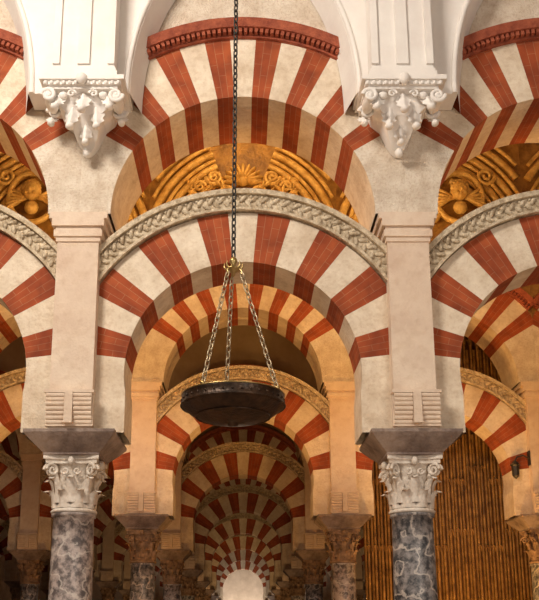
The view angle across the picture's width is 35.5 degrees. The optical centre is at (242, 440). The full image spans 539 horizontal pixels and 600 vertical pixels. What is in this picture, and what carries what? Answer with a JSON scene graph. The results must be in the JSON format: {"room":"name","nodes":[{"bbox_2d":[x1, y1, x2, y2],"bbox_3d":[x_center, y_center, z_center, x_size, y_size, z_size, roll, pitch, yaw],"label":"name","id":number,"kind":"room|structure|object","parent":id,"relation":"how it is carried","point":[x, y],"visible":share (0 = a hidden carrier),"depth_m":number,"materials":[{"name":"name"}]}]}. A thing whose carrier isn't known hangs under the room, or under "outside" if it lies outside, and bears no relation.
{"room":"mosque","nodes":[
{"label":"mosque","id":0,"kind":"room"},
{"bbox_2d":[0,518,40,599],"bbox_3d":[-13.150,1.880,25.480,0.300,11.000,58.500,0,-13,0],"label":"wall","id":1,"kind":"structure","parent":0,"point":[5,594],"depth_m":45.59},
{"bbox_2d":[39,570,365,599],"bbox_3d":[0.000,8.493,54.127,26.000,11.000,0.300,0,-13,0],"label":"wall","id":2,"kind":"structure","parent":0,"point":[240,584],"depth_m":53.74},
{"bbox_3d":[0.000,-7.202,5.701,26.000,0.200,7.870,0,-13,0],"label":"ceiling","id":3,"kind":"structure","parent":0,"visible":0},
{"bbox_2d":[180,0,285,426],"bbox_3d":[-0.080,-3.322,7.438,0.845,6.580,0.845,9,-16,-34],"label":"lamp","id":4,"kind":"object","parent":3,"relation":"hanging from","point":[227,403],"visible":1,"depth_m":6.58,"materials":[{"name":"black metal"}]},
{"bbox_3d":[0.000,7.336,24.220,26.000,0.200,58.500,0,-13,0],"label":"floor","id":5,"kind":"structure","parent":0,"visible":0},
{"bbox_2d":[363,336,532,599],"bbox_3d":[3.858,1.368,15.705,3.276,7.600,0.220,0,-13,0],"label":"screen","id":6,"kind":"object","parent":5,"relation":"on","point":[479,556],"visible":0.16,"depth_m":15.57,"materials":[{"name":"brown wood"}]},
{"bbox_3d":[-5.040,3.280,7.761,0.660,0.300,0.660,0,-13,0],"label":"base","id":7,"kind":"object","parent":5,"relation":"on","visible":0},
{"bbox_3d":[-5.040,1.935,8.072,0.470,2.460,0.470,-3,-13,13],"label":"shaft","id":8,"kind":"object","parent":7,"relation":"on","visible":0},
{"bbox_3d":[-5.040,0.464,8.411,0.634,0.560,0.634,0,-13,0],"label":"capital","id":9,"kind":"object","parent":8,"relation":"on","visible":0},
{"bbox_3d":[-5.040,0.084,8.499,0.880,0.220,0.880,0,-13,0],"label":"block","id":10,"kind":"object","parent":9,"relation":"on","visible":0},
{"bbox_2d":[0,205,56,444],"bbox_3d":[-3.360,-1.293,8.802,3.340,2.600,0.690,0,-13,0],"label":"arch","id":11,"kind":"object","parent":10,"relation":"on","point":[28,255],"visible":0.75,"depth_m":8.58,"materials":[{"name":"beige stone"}]},
{"bbox_3d":[-5.040,-1.129,8.779,0.590,2.270,1.040,0,-13,0],"label":"pier","id":12,"kind":"object","parent":10,"relation":"on","visible":0},
{"bbox_2d":[0,0,81,214],"bbox_3d":[-3.360,-4.196,9.410,3.497,3.990,1.010,0,-13,0],"label":"arch","id":13,"kind":"object","parent":12,"relation":"on","point":[53,154],"visible":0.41,"depth_m":8.86,"materials":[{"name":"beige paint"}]},
{"bbox_3d":[-1.680,3.280,7.761,0.660,0.300,0.660,0,-13,0],"label":"base","id":14,"kind":"object","parent":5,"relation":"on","visible":0},
{"bbox_2d":[48,512,95,599],"bbox_3d":[-1.680,1.935,8.072,0.470,2.460,0.470,10,-16,-37],"label":"shaft","id":15,"kind":"object","parent":14,"relation":"on","point":[71,562],"visible":1,"depth_m":8.10,"materials":[{"name":"grey stone"}]},
{"bbox_2d":[42,454,107,514],"bbox_3d":[-1.680,0.464,8.411,0.628,0.560,0.628,-2,-13,8],"label":"capital","id":16,"kind":"object","parent":15,"relation":"on","point":[77,479],"visible":0.99,"depth_m":8.24,"materials":[{"name":"stone"}]},
{"bbox_2d":[23,428,126,464],"bbox_3d":[-1.680,0.084,8.499,0.880,0.220,0.880,0,-13,0],"label":"block","id":17,"kind":"object","parent":16,"relation":"on","point":[105,442],"visible":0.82,"depth_m":8.15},
{"bbox_2d":[44,212,113,427],"bbox_3d":[-1.680,-1.129,8.779,0.590,2.270,1.040,0,-13,0],"label":"pier","id":18,"kind":"object","parent":17,"relation":"on","point":[70,398],"visible":0.7,"depth_m":8.38,"materials":[{"name":"stone"}]},
{"bbox_2d":[79,0,406,232],"bbox_3d":[0.000,-4.196,9.410,3.497,3.990,1.010,0,-13,0],"label":"arch","id":19,"kind":"object","parent":18,"relation":"on","point":[290,95],"visible":0.68,"depth_m":8.99,"materials":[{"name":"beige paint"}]},
{"bbox_2d":[39,0,130,157],"bbox_3d":[-1.600,-4.617,8.820,0.866,3.425,0.610,0,-13,0],"label":"pilaster","id":20,"kind":"object","parent":19,"relation":"attached to","point":[84,88],"visible":1,"depth_m":8.47,"materials":[{"name":"stone"}]},
{"bbox_2d":[118,0,367,113],"bbox_3d":[0.000,-4.868,9.031,3.360,2.850,0.311,0,-13,0],"label":"vault","id":21,"kind":"object","parent":20,"relation":"on","point":[139,19],"visible":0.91,"depth_m":8.81,"materials":[{"name":"paint"}]},
{"bbox_2d":[355,0,447,157],"bbox_3d":[1.600,-4.617,8.820,0.866,3.425,0.610,0,-13,0],"label":"pilaster","id":22,"kind":"object","parent":19,"relation":"attached to","point":[401,88],"visible":1,"depth_m":8.47,"materials":[{"name":"stone"}]},
{"bbox_2d":[94,188,391,444],"bbox_3d":[0.000,-1.293,8.802,3.340,2.600,0.690,0,-13,0],"label":"arch","id":23,"kind":"object","parent":17,"relation":"on","point":[176,250],"visible":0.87,"depth_m":8.67,"materials":[{"name":"beige stone"}]},
{"bbox_3d":[1.680,3.280,7.761,0.660,0.300,0.660,0,-13,0],"label":"base","id":24,"kind":"object","parent":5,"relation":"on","visible":0},
{"bbox_2d":[390,512,437,599],"bbox_3d":[1.680,1.935,8.072,0.470,2.460,0.470,0,-13,0],"label":"shaft","id":25,"kind":"object","parent":24,"relation":"on","point":[414,561],"visible":1,"depth_m":8.10,"materials":[{"name":"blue stone"}]},
{"bbox_2d":[378,454,443,514],"bbox_3d":[1.680,0.464,8.411,0.628,0.560,0.628,2,-13,-8],"label":"capital","id":26,"kind":"object","parent":25,"relation":"on","point":[408,479],"visible":1,"depth_m":8.24,"materials":[{"name":"stone"}]},
{"bbox_2d":[359,428,462,464],"bbox_3d":[1.680,0.084,8.499,0.880,0.220,0.880,0,-13,0],"label":"block","id":27,"kind":"object","parent":26,"relation":"on","point":[379,442],"visible":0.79,"depth_m":8.15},
{"bbox_2d":[372,212,441,427],"bbox_3d":[1.680,-1.129,8.779,0.590,2.270,1.040,0,-13,0],"label":"pier","id":28,"kind":"object","parent":27,"relation":"on","point":[415,398],"visible":0.6,"depth_m":8.37,"materials":[{"name":"stone"}]},
{"bbox_2d":[404,0,538,214],"bbox_3d":[3.360,-4.196,9.410,3.497,3.990,1.010,0,-13,0],"label":"arch","id":29,"kind":"object","parent":28,"relation":"on","point":[499,107],"visible":0.64,"depth_m":8.97,"materials":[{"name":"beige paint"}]},
{"bbox_2d":[430,0,482,109],"bbox_3d":[3.360,-4.868,9.031,3.360,2.850,0.311,0,-13,0],"label":"rib","id":30,"kind":"object","parent":29,"relation":"attached to","point":[451,20],"visible":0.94,"depth_m":8.77,"materials":[{"name":"paint"}]},
{"bbox_2d":[429,190,538,444],"bbox_3d":[3.360,-1.293,8.802,3.340,2.600,0.690,0,-13,0],"label":"arch","id":31,"kind":"object","parent":27,"relation":"on","point":[492,251],"visible":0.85,"depth_m":8.65,"materials":[{"name":"beige stone"}]},
{"bbox_3d":[-5.040,4.607,13.510,0.660,0.300,0.660,0,-13,0],"label":"base","id":32,"kind":"object","parent":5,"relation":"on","visible":0},
{"bbox_3d":[-5.040,3.263,13.820,0.470,2.460,0.470,12,-18,-43],"label":"shaft","id":33,"kind":"object","parent":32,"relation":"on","visible":0},
{"bbox_3d":[-5.040,1.791,14.160,0.634,0.560,0.634,0,-13,0],"label":"capital","id":34,"kind":"object","parent":33,"relation":"on","visible":0},
{"bbox_3d":[-5.040,1.411,14.248,0.880,0.220,0.880,0,-13,0],"label":"block","id":35,"kind":"object","parent":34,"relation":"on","visible":0},
{"bbox_2d":[0,367,130,519],"bbox_3d":[-3.360,0.034,14.550,3.340,2.600,0.690,0,-13,0],"label":"arch","id":36,"kind":"object","parent":35,"relation":"on","point":[12,383],"visible":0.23,"depth_m":14.41,"materials":[{"name":"beige stone"}]},
{"bbox_3d":[-5.040,0.198,14.528,0.590,2.270,1.040,0,-13,0],"label":"pier","id":37,"kind":"object","parent":35,"relation":"on","visible":0},
{"bbox_2d":[0,154,149,381],"bbox_3d":[-3.360,-3.404,15.283,3.497,5.090,1.010,0,-13,0],"label":"arch","id":38,"kind":"object","parent":37,"relation":"on","point":[9,328],"visible":0.03,"depth_m":15.04,"materials":[{"name":"beige paint"}]},
{"bbox_2d":[0,152,146,222],"bbox_3d":[-3.360,-4.824,15.200,3.349,2.056,0.180,0,-13,0],"label":"vault","id":39,"kind":"object","parent":38,"relation":"attached to","point":[12,164],"visible":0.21,"depth_m":15.12,"materials":[{"name":"paint"}]},
{"bbox_2d":[0,169,48,224],"bbox_3d":[-3.750,-4.374,14.886,1.526,1.091,0.310,0,-13,0],"label":"relief","id":40,"kind":"object","parent":39,"relation":"attached to","point":[31,188],"visible":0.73,"depth_m":14.90,"materials":[{"name":"paint"}]},
{"bbox_3d":[-1.680,4.607,13.510,0.660,0.300,0.660,0,-13,0],"label":"base","id":41,"kind":"object","parent":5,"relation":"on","visible":0},
{"bbox_2d":[129,563,155,599],"bbox_3d":[-1.680,3.263,13.820,0.470,2.460,0.470,1,-13,-6],"label":"shaft","id":42,"kind":"object","parent":41,"relation":"on","point":[142,575],"visible":1,"depth_m":13.87,"materials":[{"name":"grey stone"}]},
{"bbox_2d":[125,529,161,563],"bbox_3d":[-1.680,1.791,14.160,0.628,0.560,0.628,-2,-13,8],"label":"capital","id":43,"kind":"object","parent":42,"relation":"on","point":[144,542],"visible":1,"depth_m":13.98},
{"bbox_2d":[114,514,171,532],"bbox_3d":[-1.680,1.411,14.248,0.880,0.220,0.880,0,-13,0],"label":"block","id":44,"kind":"object","parent":43,"relation":"on","point":[160,522],"visible":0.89,"depth_m":13.89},
{"bbox_2d":[127,382,165,513],"bbox_3d":[-1.680,0.198,14.528,0.590,2.270,1.040,0,-13,0],"label":"pier","id":45,"kind":"object","parent":44,"relation":"on","point":[141,499],"visible":0.68,"depth_m":14.12,"materials":[{"name":"stone"}]},
{"bbox_2d":[145,143,340,392],"bbox_3d":[0.000,-3.404,15.283,3.497,5.090,1.010,0,-13,0],"label":"arch","id":46,"kind":"object","parent":45,"relation":"on","point":[281,312],"visible":0.22,"depth_m":14.71,"materials":[{"name":"beige paint"}]},
{"bbox_2d":[152,147,333,208],"bbox_3d":[0.000,-4.822,15.199,3.307,2.040,0.180,0,-13,0],"label":"gilded vault ribbing","id":47,"kind":"object","parent":46,"relation":"attached to","point":[206,159],"visible":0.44,"depth_m":15.14,"materials":[{"name":"metal"}]},
{"bbox_2d":[187,163,298,193],"bbox_3d":[0.022,-4.514,15.064,2.080,1.047,0.255,0,-13,0],"label":"relief","id":48,"kind":"object","parent":47,"relation":"attached to","point":[249,177],"depth_m":15.06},
{"bbox_3d":[1.680,4.607,13.510,0.660,0.300,0.660,0,-13,0],"label":"base","id":49,"kind":"object","parent":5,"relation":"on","visible":0},
{"bbox_2d":[330,563,356,599],"bbox_3d":[1.680,3.263,13.820,0.470,2.460,0.470,-8,-15,32],"label":"shaft","id":50,"kind":"object","parent":49,"relation":"on","point":[343,575],"visible":1,"depth_m":13.87,"materials":[{"name":"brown stone"}]},
{"bbox_2d":[324,529,360,563],"bbox_3d":[1.680,1.791,14.160,0.628,0.560,0.628,2,-13,-8],"label":"capital","id":51,"kind":"object","parent":50,"relation":"on","point":[340,542],"visible":0.98,"depth_m":13.98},
{"bbox_2d":[314,514,371,532],"bbox_3d":[1.680,1.411,14.248,0.880,0.220,0.880,0,-13,0],"label":"block","id":52,"kind":"object","parent":51,"relation":"on","point":[325,522],"visible":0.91,"depth_m":13.89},
{"bbox_2d":[155,365,330,519],"bbox_3d":[0.000,0.034,14.550,3.340,2.600,0.690,0,-13,0],"label":"arch","id":53,"kind":"object","parent":52,"relation":"on","point":[305,417],"visible":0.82,"depth_m":14.37,"materials":[{"name":"beige stone"}]},
{"bbox_2d":[320,382,358,513],"bbox_3d":[1.680,0.198,14.528,0.590,2.270,1.040,0,-13,0],"label":"pier","id":54,"kind":"object","parent":52,"relation":"on","point":[344,499],"visible":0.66,"depth_m":14.12,"materials":[{"name":"stone"}]},
{"bbox_2d":[336,144,537,389],"bbox_3d":[3.360,-3.404,15.283,3.497,5.090,1.010,0,-13,0],"label":"arch","id":55,"kind":"object","parent":54,"relation":"on","point":[502,328],"visible":0.19,"depth_m":14.66,"materials":[{"name":"beige paint"}]},
{"bbox_2d":[339,147,518,222],"bbox_3d":[3.360,-4.824,15.200,3.349,2.056,0.180,0,-13,0],"label":"vault","id":56,"kind":"object","parent":55,"relation":"attached to","point":[473,164],"visible":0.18,"depth_m":15.13,"materials":[{"name":"paint"}]},
{"bbox_2d":[435,169,496,223],"bbox_3d":[3.850,-4.374,14.886,1.526,1.091,0.310,0,-13,0],"label":"relief","id":57,"kind":"object","parent":56,"relation":"attached to","point":[459,189],"visible":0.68,"depth_m":14.90,"materials":[{"name":"paint"}]},
{"bbox_2d":[355,367,532,519],"bbox_3d":[3.360,0.034,14.550,3.340,2.600,0.690,0,-13,0],"label":"arch","id":58,"kind":"object","parent":52,"relation":"on","point":[493,411],"visible":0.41,"depth_m":14.36,"materials":[{"name":"beige stone"}]},
{"bbox_3d":[5.040,4.607,13.510,0.660,0.300,0.660,0,-13,0],"label":"base","id":59,"kind":"object","parent":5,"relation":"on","visible":0},
{"bbox_2d":[530,563,538,599],"bbox_3d":[5.040,3.263,13.820,0.470,2.460,0.470,4,-14,-18],"label":"shaft","id":60,"kind":"object","parent":59,"relation":"on","point":[534,567],"visible":1,"depth_m":13.95,"materials":[{"name":"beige stone"}]},
{"bbox_2d":[520,529,538,563],"bbox_3d":[5.040,1.791,14.160,0.628,0.560,0.628,2,-13,-8],"label":"capital","id":61,"kind":"object","parent":60,"relation":"on","point":[530,538],"visible":0.99,"depth_m":14.03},
{"bbox_2d":[506,514,538,532],"bbox_3d":[5.040,1.411,14.248,0.880,0.220,0.880,0,-13,0],"label":"block","id":62,"kind":"object","parent":61,"relation":"on","point":[523,522],"visible":0.98,"depth_m":13.96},
{"bbox_2d":[513,382,538,513],"bbox_3d":[5.040,0.198,14.528,0.590,2.270,1.040,0,-13,0],"label":"pier","id":63,"kind":"object","parent":62,"relation":"on","point":[528,391],"visible":0.4,"depth_m":14.20,"materials":[{"name":"stone"}]},
{"bbox_2d":[518,143,538,381],"bbox_3d":[6.720,-3.404,15.283,3.497,5.090,1.010,0,-13,0],"label":"arch","id":64,"kind":"object","parent":63,"relation":"on","point":[527,151],"visible":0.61,"depth_m":15.20,"materials":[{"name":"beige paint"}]},
{"bbox_3d":[-8.400,5.934,19.259,0.660,0.300,0.660,0,-13,0],"label":"base","id":65,"kind":"object","parent":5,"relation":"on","visible":0},
{"bbox_3d":[-8.400,4.590,19.569,0.470,2.460,0.470,-11,-17,39],"label":"shaft","id":66,"kind":"object","parent":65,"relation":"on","visible":0},
{"bbox_3d":[-8.400,3.118,19.909,0.634,0.560,0.634,0,-13,0],"label":"capital","id":67,"kind":"object","parent":66,"relation":"on","visible":0},
{"bbox_3d":[-8.400,2.738,19.996,0.880,0.220,0.880,0,-13,0],"label":"block","id":68,"kind":"object","parent":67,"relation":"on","visible":0},
{"bbox_2d":[0,450,22,549],"bbox_3d":[-6.720,1.361,20.299,3.340,2.600,0.690,0,-13,0],"label":"arch","id":69,"kind":"object","parent":68,"relation":"on","point":[11,471],"visible":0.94,"depth_m":20.07,"materials":[{"name":"beige stone"}]},
{"bbox_3d":[-8.400,1.525,20.277,0.590,2.270,1.040,0,-13,0],"label":"pier","id":70,"kind":"object","parent":68,"relation":"on","visible":0},
{"bbox_2d":[0,336,32,454],"bbox_3d":[-6.720,-2.077,21.031,3.497,5.090,1.010,0,-13,0],"label":"arch","id":71,"kind":"object","parent":70,"relation":"on","point":[13,357],"visible":0.12,"depth_m":20.63,"materials":[{"name":"beige paint"}]},
{"bbox_3d":[-5.040,5.934,19.259,0.660,0.300,0.660,0,-13,0],"label":"base","id":72,"kind":"object","parent":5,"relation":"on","visible":0},
{"bbox_2d":[20,584,38,599],"bbox_3d":[-5.040,4.590,19.569,0.470,2.460,0.470,3,-13,-11],"label":"shaft","id":73,"kind":"object","parent":72,"relation":"on","point":[28,591],"visible":1,"depth_m":19.64,"materials":[{"name":"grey stone"}]},
{"bbox_2d":[16,560,44,583],"bbox_3d":[-5.040,3.118,19.909,0.628,0.560,0.628,2,-13,-8],"label":"capital","id":74,"kind":"object","parent":73,"relation":"on","point":[30,570],"visible":1,"depth_m":19.73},
{"bbox_2d":[8,550,50,561],"bbox_3d":[-5.040,2.738,19.997,0.880,0.220,0.880,0,-13,0],"label":"block","id":75,"kind":"object","parent":74,"relation":"on","point":[42,555],"visible":0.88,"depth_m":19.65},
{"bbox_2d":[17,454,45,549],"bbox_3d":[-5.040,1.525,20.277,0.590,2.270,1.040,0,-13,0],"label":"pier","id":76,"kind":"object","parent":75,"relation":"on","point":[27,539],"visible":0.76,"depth_m":19.88,"materials":[{"name":"stone"}]},
{"bbox_2d":[38,461,161,551],"bbox_3d":[-3.360,1.361,20.299,3.340,2.600,0.690,0,-13,0],"label":"arch","id":77,"kind":"object","parent":75,"relation":"on","point":[45,519],"visible":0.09,"depth_m":19.96,"materials":[{"name":"beige stone"}]},
{"bbox_3d":[-1.680,5.934,19.259,0.660,0.300,0.660,0,-13,0],"label":"base","id":78,"kind":"object","parent":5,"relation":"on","visible":0},
{"bbox_2d":[163,584,180,599],"bbox_3d":[-1.680,4.590,19.569,0.470,2.460,0.470,-7,-15,26],"label":"shaft","id":79,"kind":"object","parent":78,"relation":"on","point":[170,591],"visible":1,"depth_m":19.64,"materials":[{"name":"grey stone"}]},
{"bbox_2d":[159,560,184,583],"bbox_3d":[-1.680,3.118,19.909,0.628,0.560,0.628,-2,-13,8],"label":"capital","id":80,"kind":"object","parent":79,"relation":"on","point":[171,574],"visible":0.99,"depth_m":19.73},
{"bbox_2d":[156,550,191,561],"bbox_3d":[-1.680,2.738,19.997,0.880,0.220,0.880,0,-13,0],"label":"block","id":81,"kind":"object","parent":80,"relation":"on","point":[183,555],"visible":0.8,"depth_m":19.65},
{"bbox_2d":[161,454,187,549],"bbox_3d":[-1.680,1.525,20.277,0.590,2.270,1.040,0,-13,0],"label":"pier","id":82,"kind":"object","parent":81,"relation":"on","point":[170,536],"visible":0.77,"depth_m":19.74,"materials":[{"name":"stone"}]},
{"bbox_2d":[174,325,311,461],"bbox_3d":[0.000,-2.077,21.031,3.497,5.090,1.010,0,-13,0],"label":"arch","id":83,"kind":"object","parent":82,"relation":"on","point":[246,347],"visible":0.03,"depth_m":20.69,"materials":[{"name":"beige paint"}]},
{"bbox_3d":[1.680,5.934,19.259,0.660,0.300,0.660,0,-13,0],"label":"base","id":84,"kind":"object","parent":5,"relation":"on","visible":0},
{"bbox_2d":[305,584,322,599],"bbox_3d":[1.680,4.590,19.569,0.470,2.460,0.470,6,-14,-24],"label":"shaft","id":85,"kind":"object","parent":84,"relation":"on","point":[313,591],"visible":1,"depth_m":19.64,"materials":[{"name":"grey stone"}]},
{"bbox_2d":[301,560,326,583],"bbox_3d":[1.680,3.118,19.909,0.628,0.560,0.628,2,-13,-8],"label":"capital","id":86,"kind":"object","parent":85,"relation":"on","point":[313,574],"visible":1,"depth_m":19.73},
{"bbox_2d":[294,550,329,561],"bbox_3d":[1.680,2.738,19.997,0.880,0.220,0.880,0,-13,0],"label":"block","id":87,"kind":"object","parent":86,"relation":"on","point":[302,555],"visible":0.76,"depth_m":19.65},
{"bbox_2d":[181,442,304,551],"bbox_3d":[0.000,1.361,20.299,3.340,2.600,0.690,0,-13,0],"label":"arch","id":88,"kind":"object","parent":87,"relation":"on","point":[217,465],"visible":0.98,"depth_m":20.16,"materials":[{"name":"beige stone"}]},
{"bbox_2d":[298,454,324,549],"bbox_3d":[1.680,1.525,20.277,0.590,2.270,1.040,0,-13,0],"label":"pier","id":89,"kind":"object","parent":87,"relation":"on","point":[314,536],"visible":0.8,"depth_m":19.74,"materials":[{"name":"stone"}]},
{"bbox_3d":[-8.400,7.262,25.007,0.660,0.300,0.660,0,-13,0],"label":"base","id":90,"kind":"object","parent":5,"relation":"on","visible":0},
{"bbox_3d":[-8.400,5.917,25.318,0.470,2.460,0.470,4,-14,-17],"label":"shaft","id":91,"kind":"object","parent":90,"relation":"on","visible":0},
{"bbox_3d":[-8.400,4.446,25.658,0.634,0.560,0.634,0,-13,0],"label":"capital","id":92,"kind":"object","parent":91,"relation":"on","visible":0},
{"bbox_3d":[-8.400,4.066,25.745,0.880,0.220,0.880,0,-13,0],"label":"block","id":93,"kind":"object","parent":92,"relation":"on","visible":0},
{"bbox_3d":[-8.400,2.853,26.025,0.590,2.270,1.040,0,-13,0],"label":"pier","id":94,"kind":"object","parent":93,"relation":"on","visible":0},
{"bbox_2d":[0,431,20,460],"bbox_3d":[-6.720,-0.750,26.780,3.497,5.090,1.010,0,-13,0],"label":"arch","id":95,"kind":"object","parent":94,"relation":"on","point":[9,445],"visible":0.02,"depth_m":26.23,"materials":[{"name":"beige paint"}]},
{"bbox_3d":[-1.680,7.262,25.007,0.660,0.300,0.660,0,-13,0],"label":"base","id":96,"kind":"object","parent":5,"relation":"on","visible":0},
{"bbox_2d":[181,596,194,599],"bbox_3d":[-1.680,5.917,25.318,0.470,2.460,0.470,7,-15,-29],"label":"shaft","id":97,"kind":"object","parent":96,"relation":"on","point":[182,597],"visible":1,"depth_m":25.41,"materials":[{"name":"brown stone"}]},
{"bbox_2d":[180,577,197,595],"bbox_3d":[-1.680,4.446,25.657,0.628,0.560,0.628,2,-13,-8],"label":"capital","id":98,"kind":"object","parent":97,"relation":"on","point":[187,588],"visible":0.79,"depth_m":25.48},
{"bbox_2d":[180,569,202,577],"bbox_3d":[-1.680,4.066,25.745,0.880,0.220,0.880,0,-13,0],"label":"block","id":99,"kind":"object","parent":98,"relation":"on","point":[186,572],"visible":0.56,"depth_m":25.40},
{"bbox_2d":[183,521,194,568],"bbox_3d":[-1.680,2.853,26.025,0.590,2.270,1.040,0,-13,0],"label":"pier","id":100,"kind":"object","parent":99,"relation":"on","point":[189,563],"visible":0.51,"depth_m":25.33,"materials":[{"name":"stone"}]},
{"bbox_2d":[189,422,296,460],"bbox_3d":[0.000,-0.750,26.780,3.497,5.090,1.010,0,-13,0],"label":"arch","id":101,"kind":"object","parent":100,"relation":"on","point":[265,433],"visible":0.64,"depth_m":26.24,"materials":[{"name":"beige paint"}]},
{"bbox_3d":[1.680,7.262,25.007,0.660,0.300,0.660,0,-13,0],"label":"base","id":102,"kind":"object","parent":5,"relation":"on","visible":0},
{"bbox_2d":[291,596,304,599],"bbox_3d":[1.680,5.917,25.318,0.470,2.460,0.470,-2,-13,8],"label":"shaft","id":103,"kind":"object","parent":102,"relation":"on","point":[293,597],"visible":1,"depth_m":25.41,"materials":[{"name":"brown stone"}]},
{"bbox_2d":[288,577,305,595],"bbox_3d":[1.680,4.446,25.657,0.628,0.560,0.628,-2,-13,8],"label":"capital","id":104,"kind":"object","parent":103,"relation":"on","point":[297,588],"visible":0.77,"depth_m":25.48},
{"bbox_2d":[283,569,305,577],"bbox_3d":[1.680,4.066,25.745,0.880,0.220,0.880,0,-13,0],"label":"block","id":105,"kind":"object","parent":104,"relation":"on","point":[288,572],"visible":0.6,"depth_m":25.40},
{"bbox_2d":[195,484,290,570],"bbox_3d":[0.000,2.688,26.048,3.340,2.600,0.690,0,-13,0],"label":"arch","id":106,"kind":"object","parent":105,"relation":"on","point":[223,502],"visible":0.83,"depth_m":25.91,"materials":[{"name":"beige stone"}]},
{"bbox_3d":[-5.040,8.589,30.756,0.660,0.300,0.660,0,-13,0],"label":"base","id":107,"kind":"object","parent":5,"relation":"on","visible":0},
{"bbox_3d":[-5.040,7.244,31.067,0.470,2.460,0.470,9,-16,-35],"label":"shaft","id":108,"kind":"object","parent":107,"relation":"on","visible":0},
{"bbox_2d":[100,587,116,599],"bbox_3d":[-5.040,5.773,31.406,0.628,0.560,0.628,-2,-13,8],"label":"capital","id":109,"kind":"object","parent":108,"relation":"on","point":[107,593],"visible":1,"depth_m":31.23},
{"bbox_2d":[95,581,121,587],"bbox_3d":[-5.040,5.393,31.494,0.880,0.220,0.880,0,-13,0],"label":"block","id":110,"kind":"object","parent":109,"relation":"on","point":[115,584],"visible":0.96,"depth_m":31.14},
{"bbox_2d":[100,520,119,580],"bbox_3d":[-5.040,4.180,31.774,0.590,2.270,1.040,0,-13,0],"label":"pier","id":111,"kind":"object","parent":110,"relation":"on","point":[107,571],"visible":0.84,"depth_m":31.34,"materials":[{"name":"stone"}]},
{"bbox_3d":[-1.680,8.589,30.756,0.660,0.300,0.660,0,-13,0],"label":"base","id":112,"kind":"object","parent":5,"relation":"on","visible":0},
{"bbox_3d":[-1.680,7.244,31.067,0.470,2.460,0.470,-1,-13,2],"label":"shaft","id":113,"kind":"object","parent":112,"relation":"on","visible":0},
{"bbox_2d":[194,587,205,599],"bbox_3d":[-1.680,5.773,31.406,0.628,0.560,0.628,2,-13,-8],"label":"capital","id":114,"kind":"object","parent":113,"relation":"on","point":[199,591],"visible":0.7,"depth_m":31.23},
{"bbox_2d":[194,581,209,587],"bbox_3d":[-1.680,5.393,31.494,0.880,0.220,0.880,0,-13,0],"label":"block","id":115,"kind":"object","parent":114,"relation":"on","point":[205,584],"visible":0.58,"depth_m":31.14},
{"bbox_2d":[113,524,130,581],"bbox_3d":[-3.360,4.016,31.797,3.340,2.600,0.690,0,-13,0],"label":"arch","id":116,"kind":"object","parent":115,"relation":"on","point":[120,545],"visible":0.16,"depth_m":31.54,"materials":[{"name":"beige stone"}]},
{"bbox_2d":[204,513,281,581],"bbox_3d":[0.000,4.016,31.797,3.340,2.600,0.690,0,-13,0],"label":"arch","id":117,"kind":"object","parent":115,"relation":"on","point":[231,525],"visible":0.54,"depth_m":31.66,"materials":[{"name":"beige stone"}]},
{"bbox_3d":[-1.680,9.916,36.505,0.660,0.300,0.660,0,-13,0],"label":"base","id":118,"kind":"object","parent":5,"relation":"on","visible":0},
{"bbox_3d":[-1.680,8.571,36.815,0.470,2.460,0.470,-9,-16,34],"label":"shaft","id":119,"kind":"object","parent":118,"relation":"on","visible":0},
{"bbox_2d":[204,595,211,599],"bbox_3d":[-1.680,7.100,37.155,0.628,0.560,0.628,2,-13,-8],"label":"capital","id":120,"kind":"object","parent":119,"relation":"on","point":[207,597],"visible":0.58,"depth_m":36.99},
{"bbox_2d":[203,590,214,594],"bbox_3d":[-1.680,6.720,37.243,0.880,0.220,0.880,0,-13,0],"label":"block","id":121,"kind":"object","parent":120,"relation":"on","point":[208,592],"visible":0.52,"depth_m":36.90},
{"bbox_2d":[210,535,275,589],"bbox_3d":[0.000,5.343,37.545,3.340,2.600,0.690,0,-13,0],"label":"arch","id":122,"kind":"object","parent":121,"relation":"on","point":[237,542],"visible":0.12,"depth_m":37.40,"materials":[{"name":"beige stone"}]},
{"bbox_3d":[-5.040,4.066,25.745,0.880,0.220,0.880,0,-13,0],"label":"block","id":123,"kind":"object","parent":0,"visible":0},
{"bbox_2d":[93,488,114,570],"bbox_3d":[-3.360,2.688,26.048,3.340,2.600,0.690,0,-13,0],"label":"arch","id":124,"kind":"object","parent":123,"relation":"on","point":[104,516],"visible":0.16,"depth_m":25.91,"materials":[{"name":"beige stone"}]},
{"bbox_3d":[-11.760,5.393,31.494,0.880,0.220,0.880,0,-13,0],"label":"block","id":125,"kind":"object","parent":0,"visible":0},
{"bbox_2d":[0,521,11,580],"bbox_3d":[-10.080,4.016,31.797,3.340,2.600,0.690,0,-13,0],"label":"arch","id":126,"kind":"object","parent":125,"relation":"on","point":[4,527],"visible":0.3,"depth_m":31.53,"materials":[{"name":"beige stone"}]},
{"bbox_3d":[-1.680,8.047,42.992,0.880,0.220,0.880,0,-13,0],"label":"block","id":127,"kind":"object","parent":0,"visible":0},
{"bbox_2d":[214,550,271,595],"bbox_3d":[0.000,6.670,43.294,3.340,2.600,0.690,0,-13,0],"label":"arch","id":128,"kind":"object","parent":127,"relation":"on","point":[239,555],"visible":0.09,"depth_m":43.14,"materials":[{"name":"beige stone"}]},
{"bbox_3d":[-1.680,9.374,48.740,0.880,0.220,0.880,0,-13,0],"label":"block","id":129,"kind":"object","parent":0,"visible":0},
{"bbox_2d":[218,561,267,599],"bbox_3d":[0.000,7.997,49.043,3.340,2.600,0.690,0,-13,0],"label":"arch","id":130,"kind":"object","parent":129,"relation":"on","point":[240,565],"visible":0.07,"depth_m":48.88,"materials":[{"name":"beige stone"}]},
{"bbox_3d":[-4.950,-4.617,8.820,0.866,3.425,0.610,0,-13,0],"label":"pilaster","id":131,"kind":"object","parent":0,"visible":0},
{"bbox_2d":[3,0,55,109],"bbox_3d":[-3.360,-4.868,9.031,3.360,2.850,0.311,0,-13,0],"label":"rib","id":132,"kind":"object","parent":131,"relation":"on","point":[34,20],"visible":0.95,"depth_m":8.77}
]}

